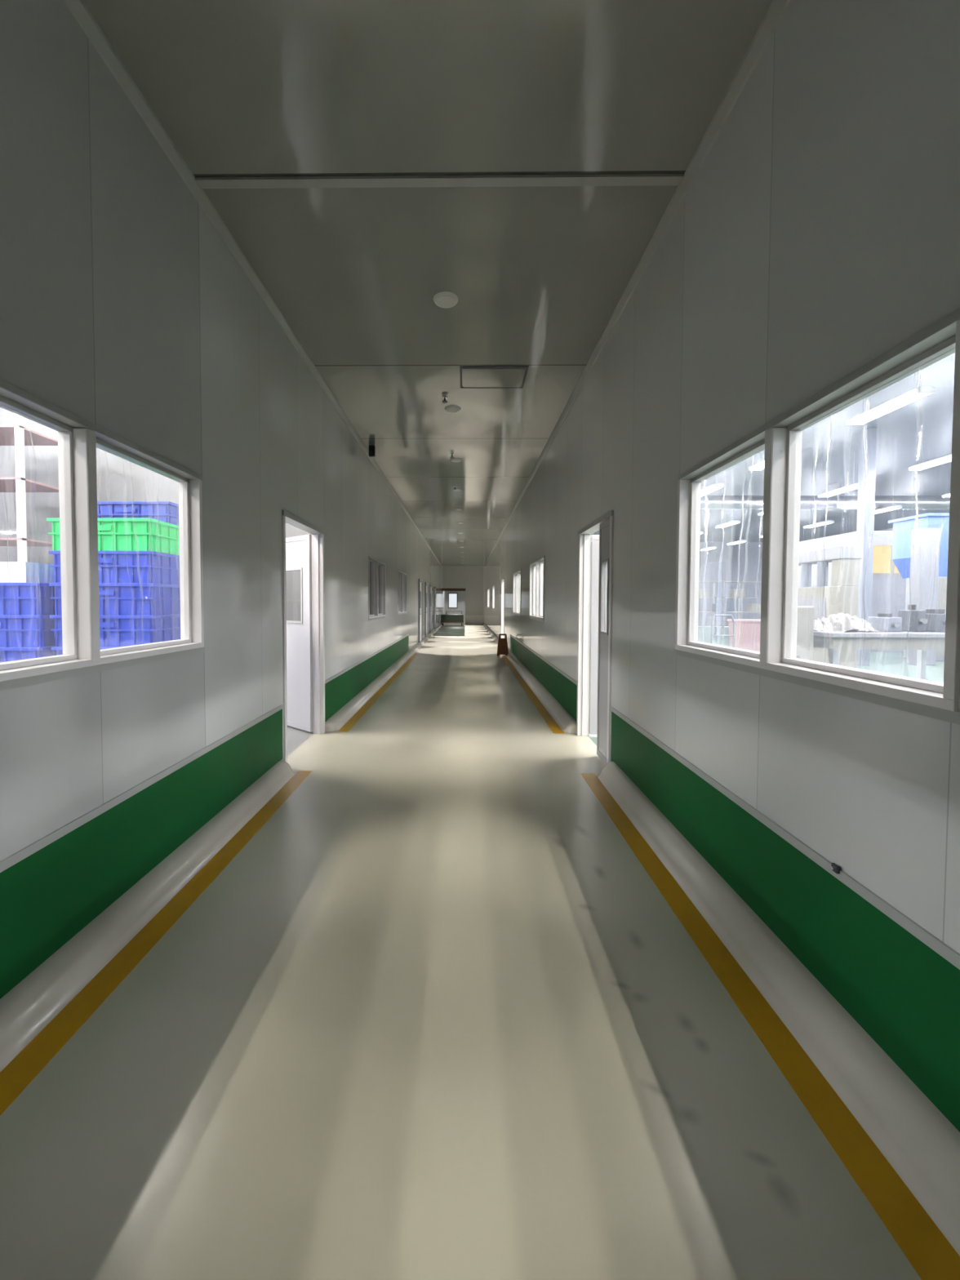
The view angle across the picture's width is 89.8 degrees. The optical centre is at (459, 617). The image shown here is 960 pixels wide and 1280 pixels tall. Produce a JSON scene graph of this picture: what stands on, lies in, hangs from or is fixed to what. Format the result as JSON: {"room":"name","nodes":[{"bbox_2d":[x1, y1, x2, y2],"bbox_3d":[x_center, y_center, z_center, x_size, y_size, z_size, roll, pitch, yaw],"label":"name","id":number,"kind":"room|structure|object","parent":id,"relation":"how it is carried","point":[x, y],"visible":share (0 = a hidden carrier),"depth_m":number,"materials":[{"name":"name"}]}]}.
{"room":"factory corridor","nodes":[
{"label":"factory corridor","id":0,"kind":"room"},
{"bbox_2d":[0,407,311,621],"bbox_3d":[-8.708,-1.502,6.714,14.410,5.300,0.100,0,2,1],"label":"wall","id":1,"kind":"structure","parent":0,"point":[46,470],"depth_m":6.61,"materials":[{"name":"paint"}]},
{"bbox_2d":[0,0,441,861],"bbox_3d":[-1.389,-0.848,12.498,0.090,3.680,35.000,0,2,1],"label":"wall","id":2,"kind":"structure","parent":0,"point":[124,309],"depth_m":2.30,"materials":[{"name":"paint"}]},
{"bbox_2d":[6,422,180,654],"bbox_3d":[-1.651,-0.389,1.984,0.174,1.522,1.990,0,2,1],"label":"plastic sheet","id":3,"kind":"object","parent":2,"relation":"attached to","point":[28,422],"visible":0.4,"depth_m":2.36,"materials":[{"name":"plastic"}]},
{"bbox_2d":[0,378,204,690],"bbox_3d":[-1.519,-0.277,1.956,0.116,1.000,1.590,0,2,1],"label":"window","id":4,"kind":"structure","parent":2,"relation":"in","point":[78,438],"depth_m":1.91,"materials":[{"name":"metal"}]},
{"bbox_2d":[0,708,282,999],"bbox_3d":[-1.508,1.093,-0.497,0.004,0.415,8.900,0,2,1],"label":"wall stripe","id":5,"kind":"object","parent":2,"relation":"attached to","point":[48,896],"depth_m":2.04,"materials":[{"name":"paint"}]},
{"bbox_2d":[0,704,282,872],"bbox_3d":[-1.506,0.870,-0.504,0.007,0.033,8.900,0,2,1],"label":"trim","id":6,"kind":"structure","parent":2,"relation":"attached to","point":[18,856],"depth_m":2.04,"materials":[{"name":"metal"}]},
{"bbox_2d":[0,760,294,1071],"bbox_3d":[-1.444,1.349,-0.490,0.135,0.105,8.900,0,2,1],"label":"baseboard","id":7,"kind":"structure","parent":2,"relation":"attached to","point":[32,1004],"depth_m":1.95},
{"bbox_2d":[62,0,441,566],"bbox_3d":[-1.315,-2.644,12.440,0.045,0.045,35.000,0,2,1],"label":"crown molding","id":8,"kind":"structure","parent":2,"relation":"attached to","point":[78,9],"depth_m":2.53,"materials":[{"name":"metal"}]},
{"bbox_2d":[281,510,324,762],"bbox_3d":[-1.681,0.160,4.913,0.615,2.140,1.944,-1,2,-25],"label":"door","id":9,"kind":"structure","parent":2,"relation":"in","point":[303,641],"depth_m":5.06,"materials":[{"name":"metal"}]},
{"bbox_2d":[324,635,408,722],"bbox_3d":[-1.392,0.797,8.942,0.004,0.415,7.610,0,2,1],"label":"trim","id":10,"kind":"structure","parent":2,"relation":"attached to","point":[342,689],"depth_m":6.73,"materials":[{"name":"paint"}]},
{"bbox_2d":[324,634,408,684],"bbox_3d":[-1.390,0.573,8.935,0.007,0.033,7.610,0,2,1],"label":"trim","id":11,"kind":"structure","parent":2,"relation":"attached to","point":[331,678],"depth_m":6.71,"materials":[{"name":"metal"}]},
{"bbox_2d":[368,555,386,620],"bbox_3d":[-1.442,-0.474,8.233,0.116,1.000,1.590,0,2,1],"label":"window","id":12,"kind":"structure","parent":2,"relation":"in","point":[375,615],"depth_m":8.18,"materials":[{"name":"metal"}]},
{"bbox_2d":[324,623,442,731],"bbox_3d":[-1.221,0.781,17.595,0.135,0.105,24.910,0,2,1],"label":"baseboard","id":13,"kind":"structure","parent":2,"relation":"attached to","point":[341,717],"depth_m":6.97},
{"bbox_2d":[397,570,406,615],"bbox_3d":[-1.402,-0.576,11.481,0.116,1.000,1.590,0,2,1],"label":"window","id":14,"kind":"structure","parent":2,"relation":"in","point":[402,577],"depth_m":11.43,"materials":[{"name":"glass"}]},
{"bbox_2d":[418,578,422,642],"bbox_3d":[-1.266,-0.184,15.919,0.079,2.140,1.000,0,2,1],"label":"door","id":15,"kind":"structure","parent":2,"relation":"in","point":[420,581],"depth_m":15.99,"materials":[{"name":"grey paint"}]},
{"bbox_2d":[425,582,427,636],"bbox_3d":[-1.235,-0.263,18.417,0.079,2.140,1.000,0,2,1],"label":"door","id":16,"kind":"structure","parent":2,"relation":"in","point":[426,583],"depth_m":18.39,"materials":[{"name":"grey paint"}]},
{"bbox_2d":[429,584,431,632],"bbox_3d":[-1.206,-0.335,20.716,0.079,2.140,1.000,0,2,1],"label":"door","id":17,"kind":"structure","parent":2,"relation":"in","point":[430,585],"depth_m":20.59,"materials":[{"name":"grey paint"}]},
{"bbox_2d":[369,562,379,614],"bbox_3d":[-8.421,-2.233,30.001,14.410,5.300,0.100,0,2,1],"label":"wall","id":18,"kind":"structure","parent":0,"point":[370,562],"depth_m":29.92,"materials":[{"name":"paint"}]},
{"bbox_2d":[82,0,773,565],"bbox_3d":[0.009,-2.712,12.422,2.874,0.100,35.180,0,2,1],"label":"ceiling","id":19,"kind":"structure","parent":0,"point":[537,275],"depth_m":2.48,"materials":[{"name":"paint"}]},
{"bbox_2d":[195,173,684,188],"bbox_3d":[-0.112,-2.346,2.587,2.604,0.014,0.055,0,2,1],"label":"trim","id":20,"kind":"structure","parent":19,"relation":"attached to","point":[609,180],"depth_m":2.58,"materials":[{"name":"metal"}]},
{"bbox_2d":[433,291,457,308],"bbox_3d":[-0.102,-2.377,3.609,0.190,0.016,0.190,0,2,1],"label":"recessed light","id":21,"kind":"object","parent":19,"relation":"in","point":[446,300],"visible":1,"depth_m":3.59,"materials":[{"name":"white plastic"}]},
{"bbox_2d":[444,404,461,412],"bbox_3d":[-0.077,-2.441,5.638,0.190,0.016,0.190,0,2,1],"label":"recessed light","id":22,"kind":"object","parent":19,"relation":"in","point":[452,408],"visible":1,"depth_m":5.61,"materials":[{"name":"white plastic"}]},
{"bbox_2d":[459,365,528,388],"bbox_3d":[0.339,-2.417,4.853,0.660,0.010,0.470,0,2,1],"label":"access hatch","id":23,"kind":"object","parent":19,"relation":"attached to","point":[473,376],"visible":1,"depth_m":4.82,"materials":[{"name":"paint"}]},
{"bbox_2d":[440,591,465,620],"bbox_3d":[-0.186,-0.966,33.586,1.980,2.600,7.010,0,2,1],"label":"wall","id":24,"kind":"structure","parent":0,"point":[444,594],"depth_m":36.98,"materials":[{"name":"paint"}]},
{"bbox_2d":[448,592,457,608],"bbox_3d":[-0.494,-1.298,36.941,0.720,1.170,0.050,0,2,1],"label":"window","id":25,"kind":"structure","parent":24,"relation":"in","point":[452,597],"depth_m":36.94,"materials":[{"name":"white glass"}]},
{"bbox_2d":[442,565,484,615],"bbox_3d":[0.220,-1.673,30.007,2.694,3.080,0.090,0,2,1],"label":"wall","id":26,"kind":"structure","parent":0,"point":[470,578],"depth_m":29.95,"materials":[{"name":"paint"}]},
{"bbox_2d":[465,615,483,624],"bbox_3d":[0.963,0.160,30.050,1.194,0.580,0.100,0,2,1],"label":"trim","id":27,"kind":"structure","parent":26,"relation":"attached to","point":[469,620],"depth_m":30.00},
{"bbox_2d":[0,620,944,1279],"bbox_3d":[3.180,0.990,15.000,38.000,0.120,44.000,0,2,1],"label":"floor","id":28,"kind":"structure","parent":0,"point":[437,1017],"depth_m":1.43,"materials":[{"name":"beige concrete"}]},
{"bbox_2d":[0,413,58,561],"bbox_3d":[-5.725,-0.617,5.955,1.260,3.600,0.660,0,2,1],"label":"storage rack","id":29,"kind":"object","parent":28,"relation":"on","point":[17,435],"visible":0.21,"depth_m":5.64,"materials":[{"name":"white metal"}]},
{"bbox_2d":[0,537,52,546],"bbox_3d":[-5.724,-0.930,5.945,1.260,0.025,0.660,0,2,1],"label":"shelf","id":30,"kind":"object","parent":29,"relation":"attached to","point":[11,541],"depth_m":5.85,"materials":[{"name":"pink metal"}]},
{"bbox_2d":[0,425,57,445],"bbox_3d":[-5.720,-2.229,5.904,1.260,0.025,0.660,0,2,1],"label":"shelf","id":31,"kind":"object","parent":29,"relation":"attached to","point":[6,432],"depth_m":5.94,"materials":[{"name":"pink metal"}]},
{"bbox_2d":[0,477,58,492],"bbox_3d":[-5.722,-1.629,5.923,1.260,0.025,0.660,0,2,1],"label":"shelf","id":32,"kind":"object","parent":29,"relation":"attached to","point":[6,484],"depth_m":5.92,"materials":[{"name":"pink metal"}]},
{"bbox_2d":[0,770,312,1115],"bbox_3d":[-1.319,1.401,-0.490,0.115,0.001,8.900,0,2,1],"label":"floor marking line","id":33,"kind":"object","parent":28,"relation":"on","point":[29,1062],"depth_m":1.81,"materials":[{"name":"paint"}]},
{"bbox_2d":[337,654,417,732],"bbox_3d":[-1.203,1.105,8.950,0.115,0.001,7.610,0,2,1],"label":"floor marking line","id":34,"kind":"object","parent":28,"relation":"on","point":[350,723],"depth_m":6.77,"materials":[{"name":"paint"}]},
{"bbox_2d":[432,625,464,635],"bbox_3d":[-0.393,0.626,24.088,1.330,0.012,8.500,0,2,1],"label":"floor mat","id":35,"kind":"object","parent":28,"relation":"on","point":[445,630],"visible":0.93,"depth_m":22.79,"materials":[{"name":"rubber"}]},
{"bbox_2d":[440,613,463,626],"bbox_3d":[-0.420,0.145,29.076,1.390,0.660,1.200,0,2,1],"label":"trolley","id":36,"kind":"object","parent":28,"relation":"on","point":[445,618],"visible":0.98,"depth_m":28.52,"materials":[{"name":"grey metal"}]},
{"bbox_2d":[497,633,508,656],"bbox_3d":[1.125,0.713,12.472,0.280,0.580,0.236,0,2,1],"label":"sign","id":37,"kind":"object","parent":28,"relation":"on","point":[502,648],"visible":0.98,"depth_m":12.40,"materials":[{"name":"orange plastic"}]},
{"bbox_2d":[710,614,735,647],"bbox_3d":[4.810,0.525,9.162,0.500,1.188,0.800,0,2,1],"label":"cart","id":38,"kind":"object","parent":28,"relation":"on","point":[714,615],"visible":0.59,"depth_m":8.76,"materials":[{"name":"green paint"}]},
{"bbox_2d":[697,581,761,637],"bbox_3d":[10.745,-0.347,19.868,5.060,2.300,0.660,0,2,1],"label":"shelving","id":39,"kind":"object","parent":28,"relation":"on","point":[723,597],"visible":0.25,"depth_m":19.55,"materials":[{"name":"metal"}]},
{"bbox_2d":[698,588,709,597],"bbox_3d":[9.987,-0.999,19.807,0.440,0.340,0.400,0,2,1],"label":"carton","id":40,"kind":"object","parent":39,"relation":"on","point":[702,592],"visible":0.64,"depth_m":19.61,"materials":[{"name":"white cardboard"}]},
{"bbox_2d":[711,604,727,612],"bbox_3d":[10.704,-0.396,19.817,0.440,0.340,0.400,0,2,1],"label":"carton","id":41,"kind":"object","parent":39,"relation":"on","point":[719,606],"visible":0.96,"depth_m":19.62,"materials":[{"name":"cardboard"}]},
{"bbox_2d":[728,589,745,597],"bbox_3d":[11.426,-0.993,19.789,0.440,0.340,0.400,0,2,1],"label":"carton","id":42,"kind":"object","parent":39,"relation":"on","point":[740,593],"visible":1,"depth_m":19.59,"materials":[{"name":"white cardboard"}]},
{"bbox_2d":[746,604,760,612],"bbox_3d":[12.144,-0.391,19.799,0.440,0.340,0.400,0,2,1],"label":"carton","id":43,"kind":"object","parent":39,"relation":"on","point":[749,607],"visible":0.8,"depth_m":19.61,"materials":[{"name":"beige cardboard"}]},
{"bbox_2d":[727,619,760,652],"bbox_3d":[6.021,0.571,10.049,0.580,1.050,0.540,0,2,1],"label":"bin","id":44,"kind":"object","parent":28,"relation":"on","point":[749,636],"visible":0.42,"depth_m":9.80,"materials":[{"name":"plastic"}]},
{"bbox_2d":[795,606,814,661],"bbox_3d":[3.700,0.552,5.440,0.370,1.360,0.370,0,2,1],"label":"cabinet","id":45,"kind":"object","parent":28,"relation":"on","point":[805,623],"visible":0.06,"depth_m":5.26,"materials":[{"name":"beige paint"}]},
{"bbox_2d":[797,545,862,668],"bbox_3d":[7.120,-0.115,9.714,0.400,2.450,1.940,0,2,1],"label":"machine","id":46,"kind":"object","parent":28,"relation":"on","point":[842,595],"visible":0.56,"depth_m":8.93,"materials":[{"name":"beige paint"}]},
{"bbox_2d":[798,530,906,651],"bbox_3d":[13.341,-0.795,15.309,3.500,3.500,2.820,0,2,1],"label":"office cubicle","id":47,"kind":"object","parent":28,"relation":"on","point":[888,585],"visible":0.24,"depth_m":13.95,"materials":[{"name":"white paint"}]},
{"bbox_2d":[856,427,876,665],"bbox_3d":[9.149,-1.570,10.854,0.220,5.300,0.220,0,2,1],"label":"steel post","id":48,"kind":"object","parent":28,"relation":"on","point":[865,511],"visible":0.79,"depth_m":10.76,"materials":[{"name":"white metal"}]},
{"bbox_2d":[813,628,945,679],"bbox_3d":[4.866,0.693,5.565,1.800,1.080,0.900,0,2,1],"label":"table","id":49,"kind":"object","parent":28,"relation":"on","point":[852,639],"visible":0.39,"depth_m":5.16,"materials":[{"name":"white paint"}]},
{"bbox_2d":[813,613,889,632],"bbox_3d":[4.347,0.048,5.501,0.660,0.207,0.560,0,2,1],"label":"heap","id":50,"kind":"object","parent":49,"relation":"on","point":[841,622],"visible":0.82,"depth_m":5.34,"materials":[{"name":"white plastic"}]},
{"bbox_2d":[868,613,902,631],"bbox_3d":[4.816,0.055,5.425,0.180,0.200,0.280,0,2,1],"label":"block","id":51,"kind":"object","parent":49,"relation":"on","point":[883,622],"visible":0.94,"depth_m":5.34,"materials":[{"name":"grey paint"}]},
{"bbox_2d":[897,604,927,631],"bbox_3d":[5.117,0.007,5.420,0.100,0.300,0.280,0,2,1],"label":"block","id":52,"kind":"object","parent":49,"relation":"on","point":[918,620],"visible":0.9,"depth_m":5.37,"materials":[{"name":"metal"}]},
{"bbox_2d":[924,608,946,631],"bbox_3d":[5.377,0.033,5.418,0.220,0.250,0.280,0,2,1],"label":"block","id":53,"kind":"object","parent":49,"relation":"on","point":[935,618],"visible":0.59,"depth_m":5.34,"materials":[{"name":"metal"}]},
{"bbox_2d":[906,528,940,665],"bbox_3d":[10.602,-0.468,10.986,0.430,3.100,0.250,0,2,1],"label":"column","id":54,"kind":"structure","parent":28,"relation":"on","point":[924,571],"depth_m":10.86,"materials":[{"name":"white paint"}]},
{"bbox_2d":[903,577,946,661],"bbox_3d":[12.097,0.031,11.989,1.300,2.050,0.740,0,2,1],"label":"tall cabinet","id":55,"kind":"object","parent":28,"relation":"on","point":[942,584],"visible":0.21,"depth_m":11.64,"materials":[{"name":"white metal"}]},
{"bbox_2d":[888,512,949,578],"bbox_3d":[12.005,-1.758,12.079,1.540,1.520,1.090,0,2,1],"label":"hopper","id":56,"kind":"object","parent":55,"relation":"on","point":[902,527],"visible":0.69,"depth_m":12.04,"materials":[{"name":"blue plastic"}]},
{"bbox_3d":[-2.404,1.165,3.484,0.700,0.215,0.450,0,2,1],"label":"crate","id":57,"kind":"object","parent":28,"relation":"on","visible":0},
{"bbox_3d":[-2.406,0.949,3.482,0.700,0.215,0.450,0,2,1],"label":"crate","id":58,"kind":"object","parent":57,"relation":"on","visible":0},
{"bbox_3d":[-2.406,0.733,3.475,0.700,0.215,0.450,0,2,1],"label":"crate","id":59,"kind":"object","parent":58,"relation":"on","visible":0},
{"bbox_3d":[-2.401,0.518,3.463,0.700,0.215,0.450,0,2,1],"label":"crate","id":60,"kind":"object","parent":59,"relation":"on","visible":0},
{"bbox_2d":[51,646,115,655],"bbox_3d":[-2.400,0.301,3.465,0.700,0.215,0.450,0,2,1],"label":"crate","id":61,"kind":"object","parent":60,"relation":"on","point":[59,650],"visible":0.11,"depth_m":3.24,"materials":[{"name":"blue plastic"}]},
{"bbox_2d":[49,613,180,647],"bbox_3d":[-2.402,0.086,3.456,0.700,0.215,0.450,0,2,0],"label":"crate","id":62,"kind":"object","parent":61,"relation":"on","point":[115,631],"visible":0.6,"depth_m":3.25,"materials":[{"name":"blue plastic"}]},
{"bbox_2d":[48,582,180,615],"bbox_3d":[-2.397,-0.130,3.446,0.700,0.215,0.450,0,2,0],"label":"crate","id":63,"kind":"object","parent":62,"relation":"on","point":[128,601],"visible":0.56,"depth_m":3.24,"materials":[{"name":"blue plastic"}]},
{"bbox_2d":[48,551,180,584],"bbox_3d":[-2.402,-0.346,3.445,0.700,0.215,0.450,0,2,1],"label":"crate","id":64,"kind":"object","parent":63,"relation":"on","point":[153,569],"visible":0.6,"depth_m":3.24,"materials":[{"name":"blue plastic"}]},
{"bbox_2d":[46,518,179,555],"bbox_3d":[-2.400,-0.562,3.429,0.700,0.215,0.450,0,2,1],"label":"crate","id":65,"kind":"object","parent":64,"relation":"on","point":[122,538],"visible":0.62,"depth_m":3.22,"materials":[{"name":"green plastic"}]},
{"bbox_3d":[-2.572,1.149,3.986,0.700,0.215,0.450,0,2,1],"label":"crate","id":66,"kind":"object","parent":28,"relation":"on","visible":0},
{"bbox_3d":[-2.574,0.933,3.982,0.700,0.215,0.450,0,2,1],"label":"crate","id":67,"kind":"object","parent":66,"relation":"on","visible":0},
{"bbox_3d":[-2.580,0.717,3.971,0.700,0.215,0.450,0,2,1],"label":"crate","id":68,"kind":"object","parent":67,"relation":"on","visible":0},
{"bbox_3d":[-2.572,0.501,3.969,0.700,0.215,0.450,0,2,1],"label":"crate","id":69,"kind":"object","parent":68,"relation":"on","visible":0},
{"bbox_3d":[-2.572,0.285,3.962,0.700,0.215,0.450,0,2,1],"label":"crate","id":70,"kind":"object","parent":69,"relation":"on","visible":0},
{"bbox_3d":[-2.569,0.069,3.958,0.700,0.215,0.450,0,2,1],"label":"crate","id":71,"kind":"object","parent":70,"relation":"on","visible":0},
{"bbox_3d":[-2.571,-0.147,3.950,0.700,0.215,0.450,0,2,0],"label":"crate","id":72,"kind":"object","parent":71,"relation":"on","visible":0},
{"bbox_3d":[-2.568,-0.362,3.940,0.700,0.215,0.450,0,2,0],"label":"crate","id":73,"kind":"object","parent":72,"relation":"on","visible":0},
{"bbox_3d":[-2.574,-0.578,3.935,0.700,0.215,0.450,0,2,0],"label":"crate","id":74,"kind":"object","parent":73,"relation":"on","visible":0},
{"bbox_2d":[97,501,178,525],"bbox_3d":[-2.573,-0.794,3.929,0.700,0.215,0.450,0,2,1],"label":"crate","id":75,"kind":"object","parent":74,"relation":"on","point":[166,513],"visible":0.48,"depth_m":3.72,"materials":[{"name":"blue plastic"}]},
{"bbox_3d":[-3.141,1.163,3.460,0.700,0.215,0.450,0,2,1],"label":"crate","id":76,"kind":"object","parent":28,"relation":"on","visible":0},
{"bbox_3d":[-3.137,0.948,3.448,0.700,0.215,0.450,0,2,0],"label":"crate","id":77,"kind":"object","parent":76,"relation":"on","visible":0},
{"bbox_3d":[-3.140,0.732,3.445,0.700,0.215,0.450,0,2,1],"label":"crate","id":78,"kind":"object","parent":77,"relation":"on","visible":0},
{"bbox_3d":[-3.136,0.516,3.442,0.700,0.215,0.450,0,2,1],"label":"crate","id":79,"kind":"object","parent":78,"relation":"on","visible":0},
{"bbox_2d":[0,645,56,662],"bbox_3d":[-3.138,0.300,3.425,0.700,0.215,0.450,0,2,0],"label":"crate","id":80,"kind":"object","parent":79,"relation":"on","point":[6,654],"visible":0.3,"depth_m":3.22,"materials":[{"name":"blue plastic"}]},
{"bbox_2d":[0,614,55,647],"bbox_3d":[-3.137,0.084,3.429,0.700,0.215,0.450,0,2,0],"label":"crate","id":81,"kind":"object","parent":80,"relation":"on","point":[15,630],"visible":0.59,"depth_m":3.22,"materials":[{"name":"blue plastic"}]},
{"bbox_2d":[0,582,54,614],"bbox_3d":[-3.141,-0.132,3.415,0.700,0.215,0.450,0,2,1],"label":"crate","id":82,"kind":"object","parent":81,"relation":"on","point":[24,596],"visible":0.54,"depth_m":3.21,"materials":[{"name":"blue plastic"}]},
{"bbox_2d":[0,561,53,582],"bbox_3d":[-3.158,-0.310,3.406,0.500,0.140,0.350,0,2,1],"label":"storage bin","id":83,"kind":"object","parent":82,"relation":"on","point":[19,571],"visible":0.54,"depth_m":3.23,"materials":[{"name":"plastic"}]},
{"bbox_2d":[542,542,762,625],"bbox_3d":[12.028,-2.188,30.851,20.716,5.300,0.100,0,2,1],"label":"wall","id":84,"kind":"structure","parent":0,"point":[727,570],"depth_m":30.71,"materials":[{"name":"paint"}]},
{"bbox_2d":[712,582,740,625],"bbox_3d":[17.080,-0.916,30.738,1.700,2.800,0.080,0,2,1],"label":"metal door","id":85,"kind":"structure","parent":84,"relation":"in","point":[730,602],"depth_m":30.72,"materials":[{"name":"grey paint"}]},
{"bbox_2d":[484,0,959,953],"bbox_3d":[1.395,-0.837,12.464,0.090,3.680,35.000,0,2,1],"label":"wall","id":86,"kind":"structure","parent":0,"point":[817,233],"depth_m":1.80,"materials":[{"name":"paint"}]},
{"bbox_2d":[482,622,498,644],"bbox_3d":[1.404,0.613,22.915,0.135,0.125,14.200,0,2,1],"label":"baseboard","id":87,"kind":"structure","parent":86,"relation":"attached to","point":[495,638],"depth_m":20.05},
{"bbox_2d":[501,577,504,638],"bbox_3d":[1.647,-0.162,15.522,0.699,2.140,1.698,1,2,35],"label":"door","id":88,"kind":"structure","parent":86,"relation":"in","point":[502,580],"depth_m":15.67,"materials":[{"name":"metal"}]},
{"bbox_2d":[512,569,520,616],"bbox_3d":[1.376,-0.554,11.097,0.116,1.000,1.590,0,2,1],"label":"window","id":89,"kind":"structure","parent":86,"relation":"in","point":[517,575],"depth_m":11.05,"materials":[{"name":"glass"}]},
{"bbox_2d":[500,654,564,733],"bbox_3d":[1.106,1.114,8.916,0.115,0.001,7.620,0,2,1],"label":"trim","id":90,"kind":"structure","parent":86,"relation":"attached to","point":[553,725],"depth_m":6.70,"materials":[{"name":"paint"}]},
{"bbox_2d":[529,555,544,622],"bbox_3d":[1.338,-0.459,8.054,0.116,1.000,1.600,0,2,1],"label":"window","id":91,"kind":"structure","parent":86,"relation":"in","point":[536,578],"depth_m":8.01,"materials":[{"name":"glass"}]},
{"bbox_2d":[505,648,576,733],"bbox_3d":[1.243,1.022,9.887,0.135,0.125,9.570,0,2,1],"label":"baseboard","id":92,"kind":"structure","parent":86,"relation":"attached to","point":[561,716],"depth_m":6.53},
{"bbox_2d":[510,635,577,721],"bbox_3d":[1.298,0.808,8.904,0.004,0.415,7.620,0,2,1],"label":"trim","id":93,"kind":"structure","parent":86,"relation":"attached to","point":[562,689],"depth_m":6.68,"materials":[{"name":"paint"}]},
{"bbox_2d":[510,634,577,684],"bbox_3d":[1.297,0.584,8.897,0.007,0.033,7.620,0,2,1],"label":"trim","id":94,"kind":"structure","parent":86,"relation":"attached to","point":[572,680],"depth_m":6.67,"materials":[{"name":"metal"}]},
{"bbox_2d":[576,510,613,764],"bbox_3d":[1.640,0.185,4.480,0.820,2.140,1.143,0,2,1],"label":"door","id":95,"kind":"structure","parent":86,"relation":"in","point":[595,569],"depth_m":4.96,"materials":[{"name":"metal"}]},
{"bbox_2d":[484,0,791,566],"bbox_3d":[1.333,-2.634,12.408,0.045,0.045,35.000,0,2,1],"label":"crown molding","id":96,"kind":"structure","parent":86,"relation":"attached to","point":[777,8],"depth_m":2.52,"materials":[{"name":"metal"}]},
{"bbox_2d":[580,773,959,1279],"bbox_3d":[0.990,1.410,-0.523,0.115,0.001,8.890,0,2,1],"label":"floor marking line","id":97,"kind":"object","parent":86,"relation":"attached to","point":[927,1250],"depth_m":1.36,"materials":[{"name":"paint"}]},
{"bbox_2d":[597,760,959,1256],"bbox_3d":[1.115,1.349,-0.527,0.135,0.125,8.890,0,2,1],"label":"baseboard","id":98,"kind":"structure","parent":86,"relation":"attached to","point":[920,1144],"depth_m":1.47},
{"bbox_2d":[610,711,959,1132],"bbox_3d":[1.181,1.104,-0.535,0.004,0.415,8.890,0,2,1],"label":"wall stripe","id":99,"kind":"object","parent":86,"relation":"attached to","point":[903,993],"depth_m":1.56,"materials":[{"name":"paint"}]},
{"bbox_2d":[611,706,959,969],"bbox_3d":[1.181,0.880,-0.542,0.007,0.033,8.890,0,2,1],"label":"trim","id":100,"kind":"structure","parent":86,"relation":"attached to","point":[919,932],"depth_m":1.57,"materials":[{"name":"metal"}]},
{"bbox_2d":[674,307,959,724],"bbox_3d":[1.263,-0.266,1.922,0.116,1.000,1.590,0,2,1],"label":"window","id":101,"kind":"structure","parent":86,"relation":"in","point":[780,437],"depth_m":1.84,"materials":[{"name":"metal"}]},
{"bbox_2d":[702,369,937,675],"bbox_3d":[1.394,-0.378,1.947,0.170,1.522,1.990,0,2,1],"label":"plastic sheet","id":102,"kind":"object","parent":86,"relation":"attached to","point":[906,669],"visible":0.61,"depth_m":1.86,"materials":[{"name":"plastic"}]},
{"bbox_2d":[591,352,955,542],"bbox_3d":[11.803,-4.289,11.727,20.716,0.100,38.000,0,2,1],"label":"ceiling","id":103,"kind":"structure","parent":0,"point":[898,430],"depth_m":13.51,"materials":[{"name":"paint"}]},
{"bbox_2d":[700,482,724,497],"bbox_3d":[6.673,-3.834,12.945,0.300,0.922,1.244,0,2,1],"label":"lamp","id":104,"kind":"object","parent":103,"relation":"hanging from","point":[717,486],"visible":0.56,"depth_m":12.71,"materials":[{"name":"metal"}]},
{"bbox_2d":[715,509,740,528],"bbox_3d":[10.291,-3.994,18.438,0.300,0.922,1.244,0,2,1],"label":"lamp","id":105,"kind":"object","parent":103,"relation":"hanging from","point":[735,522],"visible":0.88,"depth_m":18.37,"materials":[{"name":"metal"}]},
{"bbox_2d":[748,456,764,470],"bbox_3d":[6.639,-3.747,10.176,0.300,0.922,1.244,0,2,1],"label":"lamp","id":106,"kind":"object","parent":103,"relation":"hanging from","point":[760,465],"visible":0.33,"depth_m":10.65,"materials":[{"name":"metal"}]},
{"bbox_2d":[803,509,834,528],"bbox_3d":[13.741,-3.981,18.396,0.300,0.922,1.244,0,2,1],"label":"lamp","id":107,"kind":"object","parent":103,"relation":"hanging from","point":[828,522],"visible":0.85,"depth_m":18.35,"materials":[{"name":"metal"}]},
{"bbox_2d":[700,482,950,511],"bbox_3d":[12.708,-3.942,15.729,17.000,0.840,0.500,0,2,1],"label":"duct","id":108,"kind":"object","parent":103,"relation":"hanging from","point":[837,501],"visible":0.49,"depth_m":15.57,"materials":[{"name":"metal"}]},
{"bbox_2d":[817,452,857,497],"bbox_3d":[10.223,-3.821,12.902,0.300,0.922,1.244,0,2,1],"label":"lamp","id":109,"kind":"object","parent":103,"relation":"hanging from","point":[852,486],"visible":0.74,"depth_m":12.89,"materials":[{"name":"metal"}]},
{"bbox_2d":[874,487,902,513],"bbox_3d":[13.707,-3.894,15.628,0.300,0.922,1.244,0,2,1],"label":"lamp","id":110,"kind":"object","parent":103,"relation":"hanging from","point":[894,507],"visible":0.59,"depth_m":15.31,"materials":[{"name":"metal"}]},
{"bbox_2d":[845,375,936,425],"bbox_3d":[6.605,-3.660,7.408,0.300,0.922,1.244,0,2,1],"label":"lamp","id":111,"kind":"object","parent":103,"relation":"hanging from","point":[914,394],"visible":0.83,"depth_m":7.31,"materials":[{"name":"metal"}]},
{"bbox_2d":[908,430,951,470],"bbox_3d":[10.189,-3.734,10.133,0.300,0.922,1.244,0,2,1],"label":"lamp","id":112,"kind":"object","parent":103,"relation":"hanging from","point":[945,459],"visible":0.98,"depth_m":10.38,"materials":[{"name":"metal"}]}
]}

